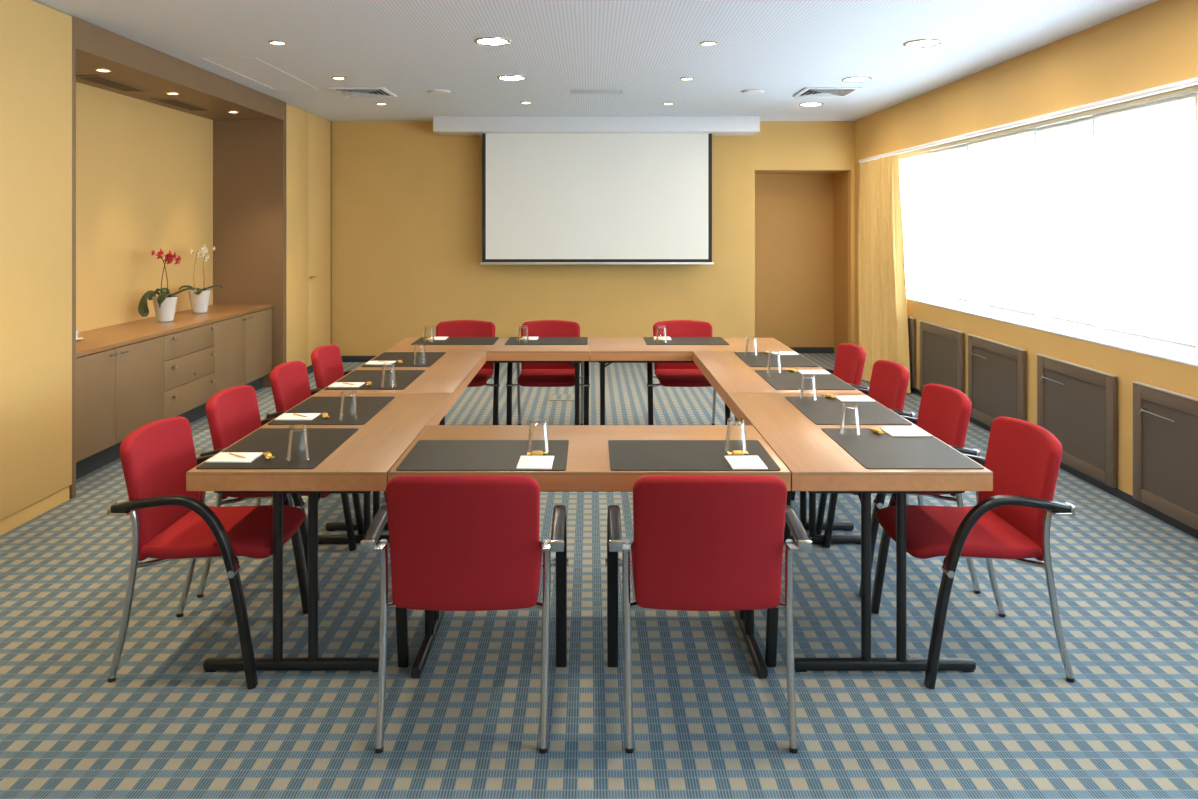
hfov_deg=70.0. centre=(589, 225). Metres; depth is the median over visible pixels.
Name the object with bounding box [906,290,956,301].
window
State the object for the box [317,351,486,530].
conference table
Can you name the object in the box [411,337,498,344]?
desk pad
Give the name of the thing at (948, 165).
window pane
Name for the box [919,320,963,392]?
radiator cover
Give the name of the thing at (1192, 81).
rail
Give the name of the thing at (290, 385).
armchair
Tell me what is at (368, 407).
desk pad
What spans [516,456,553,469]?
notepad
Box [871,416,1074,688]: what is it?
armchair
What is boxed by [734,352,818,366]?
desk pad
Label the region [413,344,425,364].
drinking glass
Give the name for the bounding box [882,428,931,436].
notepad
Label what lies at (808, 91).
ceiling vent
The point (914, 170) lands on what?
window pane
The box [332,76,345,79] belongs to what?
recessed light
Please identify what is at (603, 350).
conference table
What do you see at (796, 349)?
baseboard
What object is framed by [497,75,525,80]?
recessed light
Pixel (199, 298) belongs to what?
potted orchid
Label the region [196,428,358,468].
desk pad
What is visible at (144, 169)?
wall
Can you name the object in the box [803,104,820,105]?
diffuser
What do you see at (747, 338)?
drinking glass
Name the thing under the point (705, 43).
recessed light
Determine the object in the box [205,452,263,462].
notepad
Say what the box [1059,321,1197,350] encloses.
window
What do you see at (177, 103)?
air vent
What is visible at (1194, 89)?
track
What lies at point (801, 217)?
doorway
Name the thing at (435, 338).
notepad
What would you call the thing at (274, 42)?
recessed light
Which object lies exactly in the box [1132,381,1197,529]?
radiator cover
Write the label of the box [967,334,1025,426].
radiator cover
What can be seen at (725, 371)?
conference table
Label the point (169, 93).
spotlight
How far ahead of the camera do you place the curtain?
8.71 m
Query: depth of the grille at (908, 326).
8.28 m
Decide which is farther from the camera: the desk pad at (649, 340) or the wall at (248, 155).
the wall at (248, 155)
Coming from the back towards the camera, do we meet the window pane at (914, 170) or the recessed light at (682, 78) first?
the window pane at (914, 170)
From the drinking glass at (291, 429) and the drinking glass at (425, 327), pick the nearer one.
the drinking glass at (291, 429)
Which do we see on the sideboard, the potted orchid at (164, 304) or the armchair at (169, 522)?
the potted orchid at (164, 304)
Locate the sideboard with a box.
[76,304,272,479]
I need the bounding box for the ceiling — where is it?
[33,0,1158,120]
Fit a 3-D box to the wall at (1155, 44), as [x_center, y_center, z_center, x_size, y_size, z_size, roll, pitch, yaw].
[3.333,0.182,2.785,0.435,2.835,14.570,0,0,0]
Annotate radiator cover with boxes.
[907,316,914,387]
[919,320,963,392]
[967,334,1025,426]
[1036,354,1116,487]
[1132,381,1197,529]
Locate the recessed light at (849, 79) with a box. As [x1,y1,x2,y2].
[842,77,871,81]
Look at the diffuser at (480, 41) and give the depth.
5.71 m
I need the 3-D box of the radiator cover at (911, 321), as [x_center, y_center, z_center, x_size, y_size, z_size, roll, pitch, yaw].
[3.091,1.212,8.595,0.030,0.665,0.850,0,0,0]
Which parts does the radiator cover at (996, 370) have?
cap rail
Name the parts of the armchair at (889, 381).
armrest, armrest, backrest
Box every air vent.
[76,75,150,91]
[149,99,213,110]
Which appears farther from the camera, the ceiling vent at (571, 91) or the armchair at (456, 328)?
the ceiling vent at (571, 91)
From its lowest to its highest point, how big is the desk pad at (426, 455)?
0.003 m
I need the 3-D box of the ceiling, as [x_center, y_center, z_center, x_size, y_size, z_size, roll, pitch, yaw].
[-0.150,-1.295,3.200,7.700,0.120,15.800,0,0,0]
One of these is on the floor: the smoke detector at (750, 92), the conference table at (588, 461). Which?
the conference table at (588, 461)
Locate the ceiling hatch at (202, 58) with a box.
[202,58,317,89]
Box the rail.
[859,77,1197,162]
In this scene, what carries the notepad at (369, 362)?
on the desk pad at (406, 357)
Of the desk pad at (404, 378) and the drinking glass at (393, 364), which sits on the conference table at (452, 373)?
the desk pad at (404, 378)
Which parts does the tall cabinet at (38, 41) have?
panel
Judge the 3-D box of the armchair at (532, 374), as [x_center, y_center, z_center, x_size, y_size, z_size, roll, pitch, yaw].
[-0.316,1.179,6.628,0.630,0.844,0.582,0,0,0]
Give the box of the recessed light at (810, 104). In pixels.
[799,102,823,106]
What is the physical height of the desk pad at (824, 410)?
0.003 m
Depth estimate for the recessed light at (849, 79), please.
7.20 m
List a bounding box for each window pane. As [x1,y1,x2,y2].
[899,151,931,294]
[931,144,966,301]
[967,128,1035,316]
[1036,117,1092,326]
[1093,93,1197,348]
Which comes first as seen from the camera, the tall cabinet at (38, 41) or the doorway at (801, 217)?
the tall cabinet at (38, 41)
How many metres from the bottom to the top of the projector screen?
1.675 m
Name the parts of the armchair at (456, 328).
backrest, seat, armrest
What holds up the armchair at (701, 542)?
on the floor
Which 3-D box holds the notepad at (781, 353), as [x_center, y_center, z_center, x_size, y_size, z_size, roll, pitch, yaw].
[1.307,0.854,5.740,0.164,0.005,0.124,0,0,-1]
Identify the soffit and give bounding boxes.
[76,17,282,119]
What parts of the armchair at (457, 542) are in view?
leg, armrest, backrest, seat, leg, armrest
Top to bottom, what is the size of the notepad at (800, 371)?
0.005 m
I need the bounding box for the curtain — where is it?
[858,155,910,392]
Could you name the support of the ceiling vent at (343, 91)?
in the ceiling
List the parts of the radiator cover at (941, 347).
cap rail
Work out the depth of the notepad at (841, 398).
4.20 m
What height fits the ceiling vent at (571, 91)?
0.014 m
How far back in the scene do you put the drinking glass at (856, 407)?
3.53 m
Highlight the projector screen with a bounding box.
[433,116,759,264]
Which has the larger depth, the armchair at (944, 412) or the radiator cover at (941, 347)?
the radiator cover at (941, 347)
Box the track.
[898,85,1197,157]
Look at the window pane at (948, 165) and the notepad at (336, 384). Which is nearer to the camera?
the notepad at (336, 384)
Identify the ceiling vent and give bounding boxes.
[328,87,396,96]
[570,90,622,93]
[793,87,861,96]
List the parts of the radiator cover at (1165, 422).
cap rail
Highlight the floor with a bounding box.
[0,353,1197,798]
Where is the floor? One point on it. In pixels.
(706, 725)
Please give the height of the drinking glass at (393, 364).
0.120 m
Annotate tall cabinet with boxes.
[0,0,75,535]
[285,102,331,373]
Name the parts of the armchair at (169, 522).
leg, backrest, armrest, leg, seat, armrest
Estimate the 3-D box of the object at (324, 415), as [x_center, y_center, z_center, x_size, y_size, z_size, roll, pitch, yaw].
[-1.185,0.847,3.830,0.035,0.017,0.076,0,0,-22]
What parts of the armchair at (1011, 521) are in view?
armrest, seat, leg, armrest, backrest, leg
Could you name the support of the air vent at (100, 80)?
in the soffit
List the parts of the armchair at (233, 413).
leg, backrest, leg, armrest, seat, armrest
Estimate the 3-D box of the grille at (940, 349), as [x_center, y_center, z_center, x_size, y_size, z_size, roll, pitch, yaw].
[3.097,1.218,7.550,0.016,0.505,0.750,0,0,0]
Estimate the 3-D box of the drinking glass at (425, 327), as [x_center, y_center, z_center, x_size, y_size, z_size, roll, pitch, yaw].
[-1.187,0.796,6.305,0.085,0.120,0.085,0,0,28]
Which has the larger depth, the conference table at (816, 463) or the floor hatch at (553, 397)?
the floor hatch at (553, 397)
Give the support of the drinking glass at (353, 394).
on the desk pad at (368, 407)
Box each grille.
[908,326,909,359]
[924,331,957,388]
[973,346,1017,418]
[1044,368,1105,470]
[1143,399,1197,514]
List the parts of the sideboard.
door, door, drawer, drawer, drawer, door, door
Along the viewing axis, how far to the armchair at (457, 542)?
2.64 m
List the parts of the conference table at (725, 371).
post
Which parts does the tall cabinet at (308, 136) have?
door, door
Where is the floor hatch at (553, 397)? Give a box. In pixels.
[549,394,574,400]
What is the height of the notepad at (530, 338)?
0.005 m
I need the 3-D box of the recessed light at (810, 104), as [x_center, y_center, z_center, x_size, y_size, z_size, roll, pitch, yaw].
[2.240,-1.229,8.670,0.244,0.010,0.244,0,0,0]
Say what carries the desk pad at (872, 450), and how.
on the conference table at (816, 463)
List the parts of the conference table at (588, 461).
post, post, under rail, post, post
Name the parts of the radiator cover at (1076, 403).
cap rail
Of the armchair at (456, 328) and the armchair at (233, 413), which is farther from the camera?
the armchair at (456, 328)
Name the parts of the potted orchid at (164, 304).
flower, stem, pot, flower, flower, flower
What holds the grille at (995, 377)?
attached to the radiator cover at (996, 370)
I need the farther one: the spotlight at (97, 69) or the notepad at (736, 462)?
the spotlight at (97, 69)
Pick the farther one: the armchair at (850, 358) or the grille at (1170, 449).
the armchair at (850, 358)
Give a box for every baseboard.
[341,347,833,361]
[911,387,1197,538]
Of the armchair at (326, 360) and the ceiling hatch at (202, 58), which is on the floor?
the armchair at (326, 360)
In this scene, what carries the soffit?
attached to the wall at (144, 169)
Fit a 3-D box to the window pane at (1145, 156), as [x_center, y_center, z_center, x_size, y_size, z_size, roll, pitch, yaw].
[3.295,-0.026,5.125,0.012,1.393,0.962,0,0,0]
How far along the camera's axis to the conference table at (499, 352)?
5.96 m
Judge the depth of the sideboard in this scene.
6.32 m
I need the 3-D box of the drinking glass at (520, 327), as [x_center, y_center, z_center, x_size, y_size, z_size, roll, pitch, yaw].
[-0.491,0.796,6.305,0.085,0.120,0.085,0,0,-38]
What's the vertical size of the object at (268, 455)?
0.017 m
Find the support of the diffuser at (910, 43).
attached to the recessed light at (919, 43)
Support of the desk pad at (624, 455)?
on the conference table at (588, 461)
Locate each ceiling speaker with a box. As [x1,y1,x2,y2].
[428,90,449,94]
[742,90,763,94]
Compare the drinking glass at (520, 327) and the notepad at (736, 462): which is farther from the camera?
the drinking glass at (520, 327)
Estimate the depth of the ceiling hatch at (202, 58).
6.86 m
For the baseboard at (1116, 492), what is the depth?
5.00 m
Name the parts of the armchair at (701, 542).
armrest, leg, seat, backrest, armrest, leg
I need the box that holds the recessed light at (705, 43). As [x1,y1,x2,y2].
[700,41,716,45]
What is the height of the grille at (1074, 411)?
0.505 m
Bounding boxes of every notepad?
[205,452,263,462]
[275,413,320,419]
[328,382,364,386]
[365,361,395,364]
[431,337,447,339]
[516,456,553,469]
[522,337,537,339]
[725,456,767,469]
[771,352,799,354]
[798,370,830,373]
[837,396,874,401]
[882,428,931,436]
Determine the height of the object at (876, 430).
0.017 m
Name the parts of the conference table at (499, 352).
under rail, post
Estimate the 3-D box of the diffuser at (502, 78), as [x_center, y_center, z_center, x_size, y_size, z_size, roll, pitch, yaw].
[-0.650,-1.232,7.120,0.195,0.002,0.195,0,0,0]
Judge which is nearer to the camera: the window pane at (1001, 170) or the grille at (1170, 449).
the grille at (1170, 449)
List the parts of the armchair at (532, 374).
armrest, leg, seat, backrest, leg, armrest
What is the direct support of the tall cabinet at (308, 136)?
on the floor
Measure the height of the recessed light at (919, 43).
0.010 m
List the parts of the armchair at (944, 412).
armrest, seat, armrest, leg, backrest, leg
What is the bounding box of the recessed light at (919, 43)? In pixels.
[903,39,941,47]
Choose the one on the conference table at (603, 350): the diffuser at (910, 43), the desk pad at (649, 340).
the desk pad at (649, 340)
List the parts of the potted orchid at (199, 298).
stem, pot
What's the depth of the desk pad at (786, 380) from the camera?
4.71 m
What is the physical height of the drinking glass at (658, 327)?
0.120 m
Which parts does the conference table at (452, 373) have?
post, post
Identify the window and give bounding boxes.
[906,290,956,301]
[957,300,1058,322]
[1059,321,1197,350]
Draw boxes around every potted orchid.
[138,248,193,321]
[179,244,222,312]
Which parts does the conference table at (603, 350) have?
post, under rail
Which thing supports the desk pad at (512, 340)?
on the conference table at (499, 352)
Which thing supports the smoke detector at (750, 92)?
attached to the ceiling
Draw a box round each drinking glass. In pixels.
[286,424,309,460]
[339,390,357,419]
[380,363,396,387]
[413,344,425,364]
[423,325,434,342]
[518,325,528,342]
[527,418,549,452]
[656,325,666,342]
[725,417,746,451]
[745,336,757,355]
[767,351,781,373]
[800,374,816,400]
[840,403,860,434]
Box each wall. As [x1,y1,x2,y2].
[76,82,212,332]
[213,101,284,386]
[332,121,854,355]
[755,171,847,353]
[855,0,1197,495]
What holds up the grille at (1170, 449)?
attached to the radiator cover at (1165, 422)
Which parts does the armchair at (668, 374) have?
armrest, backrest, seat, leg, armrest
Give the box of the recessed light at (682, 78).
[680,77,693,79]
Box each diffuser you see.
[478,39,506,44]
[501,77,522,79]
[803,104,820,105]
[845,78,867,80]
[907,41,937,45]
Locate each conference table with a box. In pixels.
[186,393,451,671]
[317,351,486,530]
[386,338,589,424]
[388,425,790,677]
[590,338,793,424]
[693,351,861,530]
[727,393,992,671]
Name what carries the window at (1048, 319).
in the wall at (1155, 44)
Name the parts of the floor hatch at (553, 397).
lid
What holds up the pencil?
on the notepad at (222, 457)
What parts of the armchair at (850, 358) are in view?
armrest, backrest, armrest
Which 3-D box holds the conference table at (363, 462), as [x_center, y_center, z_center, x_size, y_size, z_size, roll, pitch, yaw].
[-1.061,1.230,3.700,0.702,0.740,1.413,0,0,0]
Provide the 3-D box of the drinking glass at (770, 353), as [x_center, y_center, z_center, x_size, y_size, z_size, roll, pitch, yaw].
[1.077,0.796,4.999,0.085,0.120,0.085,0,0,-18]
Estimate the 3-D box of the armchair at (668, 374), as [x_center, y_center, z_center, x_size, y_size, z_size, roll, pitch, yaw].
[0.742,1.179,6.628,0.630,0.844,0.582,0,0,0]
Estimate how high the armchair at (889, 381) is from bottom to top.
0.844 m
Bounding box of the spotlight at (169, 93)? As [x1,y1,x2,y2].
[166,92,179,94]
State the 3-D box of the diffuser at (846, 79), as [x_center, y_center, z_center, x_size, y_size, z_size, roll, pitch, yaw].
[2.240,-1.232,7.190,0.195,0.002,0.195,0,0,0]
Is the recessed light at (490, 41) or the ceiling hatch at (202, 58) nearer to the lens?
the recessed light at (490, 41)
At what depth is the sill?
5.72 m
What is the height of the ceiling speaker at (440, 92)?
0.019 m
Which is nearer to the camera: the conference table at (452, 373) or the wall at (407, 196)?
the conference table at (452, 373)
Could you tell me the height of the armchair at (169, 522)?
0.844 m
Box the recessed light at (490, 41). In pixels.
[474,37,510,45]
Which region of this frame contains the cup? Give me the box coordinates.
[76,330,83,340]
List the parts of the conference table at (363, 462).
post, head plate, post, post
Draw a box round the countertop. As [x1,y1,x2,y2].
[76,304,272,357]
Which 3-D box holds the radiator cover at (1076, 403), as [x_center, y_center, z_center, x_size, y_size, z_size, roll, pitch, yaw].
[3.081,1.212,5.470,0.049,0.665,0.860,0,0,0]
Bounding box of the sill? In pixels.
[906,291,1197,366]
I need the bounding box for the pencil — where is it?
[229,453,245,457]
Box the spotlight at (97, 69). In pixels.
[95,68,111,71]
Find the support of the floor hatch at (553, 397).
on the floor
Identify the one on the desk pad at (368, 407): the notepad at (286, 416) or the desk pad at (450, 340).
the notepad at (286, 416)
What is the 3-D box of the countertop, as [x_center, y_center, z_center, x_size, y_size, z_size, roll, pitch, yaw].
[-3.442,0.793,6.774,0.592,0.030,3.425,0,0,0]
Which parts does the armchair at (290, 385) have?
backrest, armrest, armrest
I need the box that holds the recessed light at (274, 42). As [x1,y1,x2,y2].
[269,40,285,44]
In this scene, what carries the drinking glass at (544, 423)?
on the desk pad at (426, 455)
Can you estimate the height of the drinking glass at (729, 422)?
0.120 m
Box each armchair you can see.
[107,416,307,688]
[197,385,355,600]
[264,361,385,534]
[311,345,352,390]
[361,475,567,752]
[436,320,499,424]
[506,320,589,424]
[605,475,811,752]
[647,320,730,424]
[791,360,914,534]
[823,343,868,389]
[823,383,980,596]
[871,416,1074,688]
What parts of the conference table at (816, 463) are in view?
post, post, post, head plate, post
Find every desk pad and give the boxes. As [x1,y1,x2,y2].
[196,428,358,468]
[268,397,394,424]
[324,370,424,389]
[361,352,445,366]
[396,440,568,470]
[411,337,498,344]
[505,337,587,344]
[608,440,780,470]
[643,337,729,344]
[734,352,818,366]
[755,370,855,389]
[785,397,911,424]
[821,428,983,468]
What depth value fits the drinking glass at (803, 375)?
4.22 m

